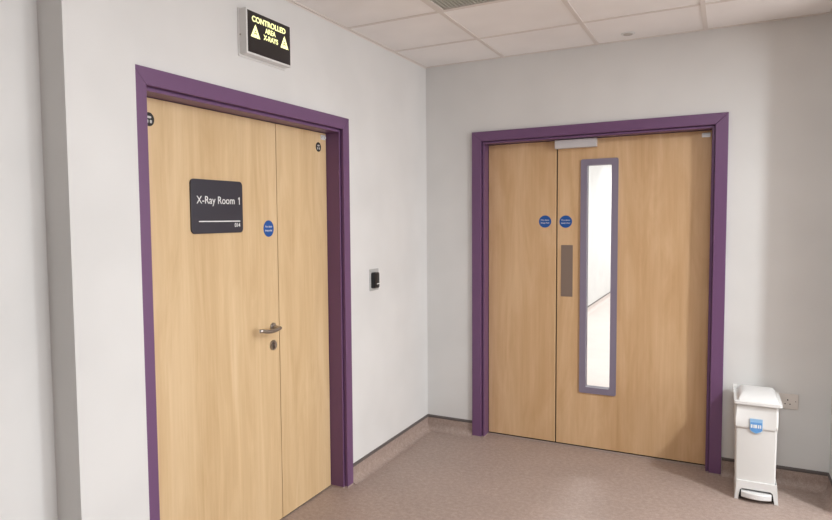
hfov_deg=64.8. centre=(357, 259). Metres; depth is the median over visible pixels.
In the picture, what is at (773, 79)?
wall
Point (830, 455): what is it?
wall
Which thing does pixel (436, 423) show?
baseboard
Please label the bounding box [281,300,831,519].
floor
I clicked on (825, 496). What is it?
baseboard
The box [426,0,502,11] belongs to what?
ceiling vent
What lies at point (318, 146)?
disc
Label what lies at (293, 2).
trim
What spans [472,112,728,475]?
door
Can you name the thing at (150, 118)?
disc
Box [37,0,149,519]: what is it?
wall pier
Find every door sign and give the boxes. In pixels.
[263,220,273,236]
[539,215,550,227]
[559,216,571,227]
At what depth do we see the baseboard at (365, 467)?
4.24 m
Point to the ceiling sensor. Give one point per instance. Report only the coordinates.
(630, 32)
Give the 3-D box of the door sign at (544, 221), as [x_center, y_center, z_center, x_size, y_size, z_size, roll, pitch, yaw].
[1.269,-0.260,4.404,0.082,0.082,0.002,1,4,29]
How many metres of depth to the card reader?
3.99 m
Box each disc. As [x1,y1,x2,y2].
[147,112,153,125]
[316,142,320,151]
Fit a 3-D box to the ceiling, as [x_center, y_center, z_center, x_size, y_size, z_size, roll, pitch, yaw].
[0.203,-0.977,-2.049,6.287,0.030,12.000,1,4,29]
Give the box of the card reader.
[369,268,379,290]
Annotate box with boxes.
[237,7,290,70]
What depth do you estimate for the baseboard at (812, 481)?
3.70 m
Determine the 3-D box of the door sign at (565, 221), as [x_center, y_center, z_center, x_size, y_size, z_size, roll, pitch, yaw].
[1.387,-0.255,4.338,0.082,0.082,0.002,1,4,29]
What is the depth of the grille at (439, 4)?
3.28 m
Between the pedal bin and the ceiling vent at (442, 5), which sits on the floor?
the pedal bin
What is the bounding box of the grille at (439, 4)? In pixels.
[431,0,490,8]
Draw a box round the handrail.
[587,292,609,315]
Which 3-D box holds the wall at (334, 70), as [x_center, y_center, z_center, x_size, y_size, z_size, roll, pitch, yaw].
[3.095,-0.443,9.472,0.150,2.749,16.199,1,4,29]
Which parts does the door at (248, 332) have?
lever handle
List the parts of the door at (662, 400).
push plate, vision frame, holding plate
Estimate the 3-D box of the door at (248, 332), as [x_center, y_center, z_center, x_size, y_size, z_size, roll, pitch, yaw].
[-0.491,0.302,3.126,0.170,2.122,1.554,1,4,29]
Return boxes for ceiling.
[294,0,831,66]
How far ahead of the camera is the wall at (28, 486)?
2.11 m
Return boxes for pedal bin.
[732,384,782,505]
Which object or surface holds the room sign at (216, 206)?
attached to the door at (248, 332)
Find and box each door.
[135,64,352,519]
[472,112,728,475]
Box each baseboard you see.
[353,414,431,484]
[428,414,471,437]
[721,457,827,493]
[818,473,831,514]
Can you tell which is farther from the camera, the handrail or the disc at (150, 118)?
the handrail
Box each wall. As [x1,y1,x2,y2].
[0,0,57,519]
[133,0,611,462]
[426,13,831,474]
[829,394,831,478]
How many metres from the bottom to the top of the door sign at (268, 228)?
0.082 m
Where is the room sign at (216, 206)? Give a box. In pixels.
[189,179,242,233]
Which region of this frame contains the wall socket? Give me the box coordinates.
[779,393,798,409]
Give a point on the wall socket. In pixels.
(789, 401)
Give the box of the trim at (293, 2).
[285,0,831,68]
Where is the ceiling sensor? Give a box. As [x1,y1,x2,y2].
[621,31,634,35]

